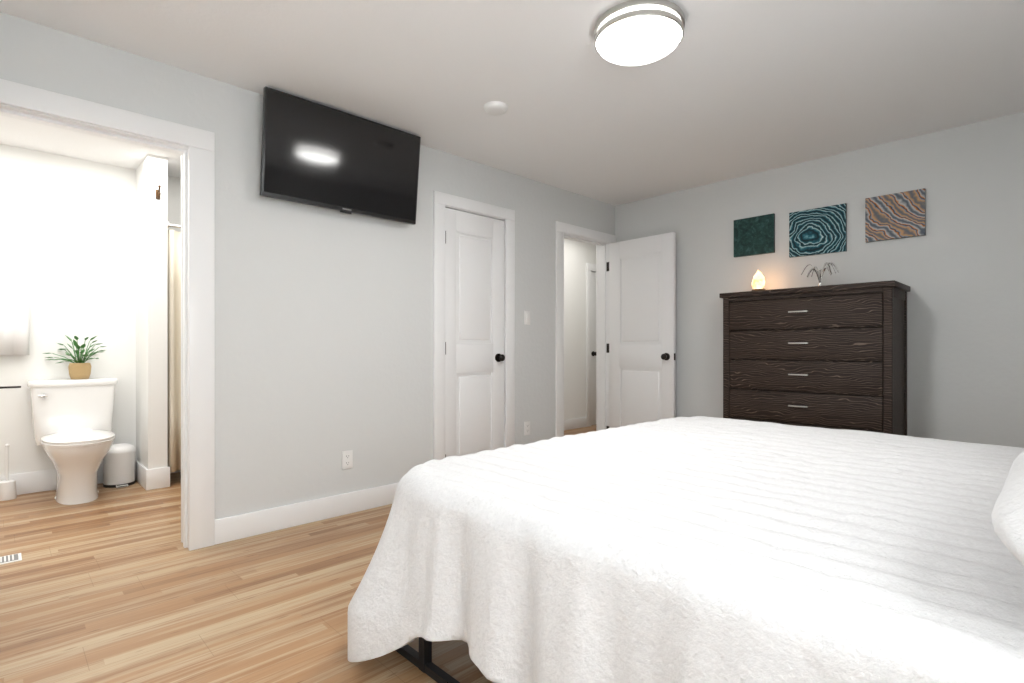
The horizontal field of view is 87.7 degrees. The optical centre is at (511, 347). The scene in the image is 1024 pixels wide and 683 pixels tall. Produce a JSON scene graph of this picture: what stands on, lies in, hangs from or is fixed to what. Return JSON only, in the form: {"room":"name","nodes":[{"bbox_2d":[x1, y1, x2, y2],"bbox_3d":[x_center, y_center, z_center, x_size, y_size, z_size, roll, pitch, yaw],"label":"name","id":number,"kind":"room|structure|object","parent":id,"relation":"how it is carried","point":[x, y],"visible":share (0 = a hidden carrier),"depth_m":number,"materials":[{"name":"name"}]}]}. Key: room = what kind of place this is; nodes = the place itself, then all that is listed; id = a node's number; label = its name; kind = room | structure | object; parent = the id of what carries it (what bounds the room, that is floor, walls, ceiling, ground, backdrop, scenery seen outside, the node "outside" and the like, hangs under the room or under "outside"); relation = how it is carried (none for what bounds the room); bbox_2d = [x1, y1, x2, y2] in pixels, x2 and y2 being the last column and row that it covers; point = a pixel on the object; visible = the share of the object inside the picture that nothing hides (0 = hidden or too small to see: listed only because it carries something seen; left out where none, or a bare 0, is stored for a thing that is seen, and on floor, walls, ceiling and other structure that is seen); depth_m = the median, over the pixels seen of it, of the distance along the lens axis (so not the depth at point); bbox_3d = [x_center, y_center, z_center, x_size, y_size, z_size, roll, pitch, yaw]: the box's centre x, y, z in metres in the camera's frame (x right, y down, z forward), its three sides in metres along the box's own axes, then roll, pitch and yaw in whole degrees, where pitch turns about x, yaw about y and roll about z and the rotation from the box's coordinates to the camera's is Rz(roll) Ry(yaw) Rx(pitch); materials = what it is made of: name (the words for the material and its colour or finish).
{"room":"bedroom","nodes":[
{"label":"bedroom","id":0,"kind":"room"},
{"bbox_2d":[0,144,180,475],"bbox_3d":[-3.271,-0.190,4.027,3.650,2.440,0.140,0,0,-44],"label":"wall","id":1,"kind":"structure","parent":0,"point":[68,239],"depth_m":3.93,"materials":[{"name":"white paint"}]},
{"bbox_2d":[0,386,20,388],"bbox_3d":[-3.484,0.270,3.668,0.154,0.048,0.082,0,0,-44],"label":"toilet paper holder","id":2,"kind":"object","parent":1,"relation":"attached to","point":[4,387],"visible":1,"depth_m":3.65,"materials":[{"name":"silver metal"}]},
{"bbox_2d":[0,254,28,354],"bbox_3d":[-3.564,-0.324,3.603,0.446,0.747,0.072,0,0,-44],"label":"hanging towel","id":3,"kind":"object","parent":1,"relation":"hanging from","point":[14,320],"visible":1,"depth_m":3.68,"materials":[{"name":"white fabric"}]},
{"bbox_2d":[0,463,103,494],"bbox_3d":[-3.699,0.955,3.506,2.030,0.150,0.019,0,0,-44],"label":"baseboard","id":4,"kind":"structure","parent":1,"relation":"attached to","point":[45,480],"depth_m":3.80,"materials":[{"name":"white wood"}]},
{"bbox_2d":[136,154,166,468],"bbox_3d":[-2.765,-0.190,4.084,0.120,2.440,0.480,0,0,-44],"label":"wall","id":5,"kind":"structure","parent":0,"point":[151,326],"depth_m":3.93,"materials":[{"name":"white paint"}]},
{"bbox_2d":[135,460,150,489],"bbox_3d":[-2.797,0.955,4.021,0.015,0.150,0.465,0,0,-44],"label":"baseboard","id":6,"kind":"structure","parent":5,"relation":"attached to","point":[142,474],"depth_m":3.93,"materials":[{"name":"white wood"}]},
{"bbox_2d":[156,185,160,199],"bbox_3d":[-2.576,-1.136,3.888,0.028,0.093,0.064,0,0,-44],"label":"hanger","id":7,"kind":"object","parent":5,"relation":"attached to","point":[158,193],"visible":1,"depth_m":3.88,"materials":[{"name":"gold metal"}]},
{"bbox_2d":[0,424,595,682],"bbox_3d":[0.419,1.080,3.422,8.130,0.100,6.130,0,0,-44],"label":"floor","id":8,"kind":"structure","parent":0,"point":[116,585],"depth_m":2.18,"materials":[{"name":"laminate"}]},
{"bbox_2d":[0,444,16,500],"bbox_3d":[-3.438,0.841,3.631,0.096,0.378,0.096,0,0,-44],"label":"toilet brush","id":9,"kind":"object","parent":8,"relation":"on","point":[8,489],"visible":1,"depth_m":3.62,"materials":[{"name":"white plastic"}]},
{"bbox_2d":[0,553,21,564],"bbox_3d":[-2.533,1.026,2.517,0.320,0.008,0.120,0,0,-44],"label":"floor vent","id":10,"kind":"object","parent":8,"relation":"in","point":[10,558],"visible":0.98,"depth_m":2.59,"materials":[{"name":"white plastic"}]},
{"bbox_2d":[27,378,117,504],"bbox_3d":[-2.989,0.629,3.669,0.500,0.804,0.750,0,0,-44],"label":"toilet","id":11,"kind":"object","parent":8,"relation":"on","point":[73,433],"visible":1,"depth_m":3.67,"materials":[{"name":"white ceramic"}]},
{"bbox_2d":[43,335,105,378],"bbox_3d":[-3.166,0.065,3.868,0.365,0.322,0.398,0,0,-44],"label":"potted plant","id":12,"kind":"object","parent":11,"relation":"on","point":[80,368],"visible":0.98,"depth_m":3.85,"materials":[{"name":"green plant"}]},
{"bbox_2d":[103,443,135,487],"bbox_3d":[-2.950,0.877,4.010,0.204,0.306,0.239,0,0,-44],"label":"trash can","id":13,"kind":"object","parent":8,"relation":"on","point":[119,460],"visible":0.94,"depth_m":3.95,"materials":[{"name":"white plastic"}]},
{"bbox_2d":[348,416,1023,682],"bbox_3d":[0.988,0.583,1.696,2.212,0.895,2.327,0,0,-44],"label":"bed","id":14,"kind":"object","parent":8,"relation":"on","point":[699,549],"visible":1,"depth_m":1.18,"materials":[{"name":"white fabric"}]},
{"bbox_2d":[991,420,1023,682],"bbox_3d":[1.182,0.260,0.762,1.108,0.250,0.705,0,0,-44],"label":"pillow","id":15,"kind":"object","parent":14,"relation":"on","point":[1007,557],"depth_m":0.77,"materials":[{"name":"white fabric"}]},
{"bbox_2d":[719,280,909,435],"bbox_3d":[2.106,0.310,3.779,0.469,1.440,1.091,0,0,-44],"label":"dresser","id":16,"kind":"object","parent":8,"relation":"on","point":[831,356],"visible":0.58,"depth_m":3.54,"materials":[{"name":"brown wood"}]},
{"bbox_2d":[751,270,765,290],"bbox_3d":[1.874,-0.503,4.052,0.104,0.183,0.104,0,0,-44],"label":"salt lamp","id":17,"kind":"object","parent":16,"relation":"on","point":[758,283],"visible":0.9,"depth_m":4.02,"materials":[{"name":"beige stone"}]},
{"bbox_2d":[801,262,838,285],"bbox_3d":[2.167,-0.507,3.738,0.224,0.192,0.225,0,0,-44],"label":"sculpture","id":18,"kind":"object","parent":16,"relation":"on","point":[820,273],"visible":0.92,"depth_m":3.73,"materials":[{"name":"silver metal"}]},
{"bbox_2d":[0,12,614,518],"bbox_3d":[-0.033,-0.190,4.368,7.190,2.440,0.140,0,0,-44],"label":"wall","id":19,"kind":"structure","parent":0,"point":[324,338],"depth_m":3.17,"materials":[{"name":"white paint"}]},
{"bbox_2d":[0,79,214,550],"bbox_3d":[-1.965,-0.048,2.509,0.977,2.155,0.176,0,0,-44],"label":"door frame","id":20,"kind":"structure","parent":19,"relation":"attached to","point":[193,147],"depth_m":2.73,"materials":[{"name":"white wood"}]},
{"bbox_2d":[215,482,398,544],"bbox_3d":[-1.056,0.965,3.276,1.398,0.130,0.015,0,0,-44],"label":"baseboard","id":21,"kind":"structure","parent":19,"relation":"attached to","point":[235,527],"depth_m":3.08,"materials":[{"name":"white wood"}]},
{"bbox_2d":[260,86,420,224],"bbox_3d":[-1.006,-1.107,3.226,0.985,0.580,0.090,0,6,-44],"label":"tv","id":22,"kind":"object","parent":19,"relation":"attached to","point":[316,154],"visible":1,"depth_m":3.13,"materials":[{"name":"black plastic"}]},
{"bbox_2d":[342,450,352,469],"bbox_3d":[-1.022,0.695,3.312,0.070,0.114,0.007,0,0,-44],"label":"electrical outlet plate","id":23,"kind":"object","parent":19,"relation":"attached to","point":[347,459],"visible":1,"depth_m":3.31,"materials":[{"name":"white plastic"}]},
{"bbox_2d":[433,191,514,459],"bbox_3d":[-0.315,-0.040,4.084,0.790,2.140,0.158,0,0,-44],"label":"trim","id":24,"kind":"structure","parent":19,"relation":"attached to","point":[442,201],"depth_m":3.87,"materials":[{"name":"white wood"}]},
{"bbox_2d":[445,208,504,457],"bbox_3d":[-0.289,0.004,4.057,0.603,2.036,0.167,0,0,-44],"label":"closet door","id":25,"kind":"structure","parent":19,"relation":"in","point":[474,334],"depth_m":4.04,"materials":[{"name":"white paint"},{"name":"dark bronze"}]},
{"bbox_2d":[524,421,529,434],"bbox_3d":[0.127,0.665,4.418,0.070,0.114,0.007,0,0,-44],"label":"electrical outlet plate","id":26,"kind":"object","parent":19,"relation":"attached to","point":[526,427],"visible":1,"depth_m":4.42,"materials":[{"name":"white plastic"}]},
{"bbox_2d":[524,311,529,324],"bbox_3d":[0.128,-0.250,4.417,0.070,0.114,0.012,0,0,-44],"label":"switch plate","id":27,"kind":"object","parent":19,"relation":"attached to","point":[526,317],"visible":1,"depth_m":4.41,"materials":[{"name":"white plastic"}]},
{"bbox_2d":[555,221,615,436],"bbox_3d":[0.652,-0.040,5.027,0.890,2.140,0.176,0,0,-44],"label":"door frame","id":28,"kind":"structure","parent":19,"relation":"attached to","point":[602,241],"depth_m":5.16,"materials":[{"name":"white wood"}]},
{"bbox_2d":[609,232,675,427],"bbox_3d":[1.190,0.004,4.929,0.167,2.036,0.703,0,0,-42],"label":"door","id":29,"kind":"structure","parent":28,"relation":"attached to","point":[642,330],"depth_m":4.90,"materials":[{"name":"white wood"}]},
{"bbox_2d":[0,0,1023,205],"bbox_3d":[0.419,-1.460,3.422,8.130,0.100,6.130,0,0,-44],"label":"ceiling","id":30,"kind":"structure","parent":0,"point":[723,90],"depth_m":2.74,"materials":[{"name":"white paint"}]},
{"bbox_2d":[484,101,507,115],"bbox_3d":[-0.096,-1.394,3.114,0.140,0.031,0.140,0,0,-44],"label":"smoke detector","id":31,"kind":"object","parent":30,"relation":"attached to","point":[495,108],"visible":1,"depth_m":3.08,"materials":[{"name":"white plastic"}]},
{"bbox_2d":[594,0,684,65],"bbox_3d":[0.554,-1.355,2.337,0.388,0.110,0.388,0,0,-44],"label":"flush-mount ceiling light","id":32,"kind":"object","parent":30,"relation":"attached to","point":[634,32],"visible":0.98,"depth_m":2.24,"materials":[{"name":"white glass"}]},
{"bbox_2d":[564,238,596,419],"bbox_3d":[0.552,-0.190,6.666,3.440,2.440,0.140,0,0,-44],"label":"wall","id":33,"kind":"structure","parent":0,"point":[578,256],"depth_m":6.82,"materials":[{"name":"white paint"}]},
{"bbox_2d":[564,417,586,429],"bbox_3d":[0.222,0.965,6.237,2.090,0.130,0.019,0,0,-44],"label":"baseboard","id":34,"kind":"structure","parent":33,"relation":"attached to","point":[575,423],"depth_m":6.77,"materials":[{"name":"white wood"}]},
{"bbox_2d":[586,263,595,426],"bbox_3d":[1.265,-0.040,7.339,0.940,2.140,0.158,0,0,-44],"label":"door frame","id":35,"kind":"structure","parent":33,"relation":"attached to","point":[590,268],"depth_m":6.97,"materials":[{"name":"white wood"}]},
{"bbox_2d":[591,272,595,424],"bbox_3d":[1.286,0.004,7.316,0.751,2.036,0.167,0,0,-44],"label":"door","id":36,"kind":"structure","parent":33,"relation":"in","point":[593,348],"depth_m":7.10,"materials":[{"name":"white wood"}]},
{"bbox_2d":[615,111,1023,447],"bbox_3d":[2.455,-0.190,3.896,0.140,2.440,3.990,0,0,-44],"label":"wall","id":37,"kind":"structure","parent":0,"point":[958,268],"depth_m":3.54,"materials":[{"name":"white paint"}]},
{"bbox_2d":[734,213,774,256],"bbox_3d":[1.951,-0.902,4.300,0.022,0.305,0.318,0,0,-44],"label":"picture","id":38,"kind":"object","parent":37,"relation":"attached to","point":[754,235],"visible":0.93,"depth_m":4.29,"materials":[{"name":"teal fabric"}]},
{"bbox_2d":[789,203,846,257],"bbox_3d":[2.270,-0.867,3.968,0.022,0.342,0.380,0,0,-44],"label":"picture","id":39,"kind":"object","parent":37,"relation":"attached to","point":[818,231],"visible":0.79,"depth_m":3.95,"materials":[{"name":"teal fabric"}]},
{"bbox_2d":[865,188,925,242],"bbox_3d":[2.601,-0.895,3.624,0.022,0.306,0.334,0,0,-44],"label":"picture","id":40,"kind":"object","parent":37,"relation":"attached to","point":[895,216],"visible":0.93,"depth_m":3.61,"materials":[{"name":"multicoloured fabric"}]},
{"bbox_3d":[-1.313,-0.190,4.523,0.140,2.440,1.860,0,0,-44],"label":"wall","id":41,"kind":"structure","parent":0,"visible":0},
{"bbox_2d":[167,221,180,228],"bbox_3d":[-2.147,-0.920,4.408,1.219,0.056,0.055,0,0,-44],"label":"curtain rod","id":42,"kind":"object","parent":41,"relation":"attached to","point":[173,225],"visible":0.23,"depth_m":4.01,"materials":[{"name":"silver metal"}]},
{"bbox_2d":[168,230,180,472],"bbox_3d":[-2.150,0.022,4.404,1.191,1.815,0.089,0,0,-44],"label":"shower curtain","id":43,"kind":"object","parent":42,"relation":"hanging from","point":[174,351],"visible":0.15,"depth_m":4.00,"materials":[{"name":"beige fabric"}]}
]}

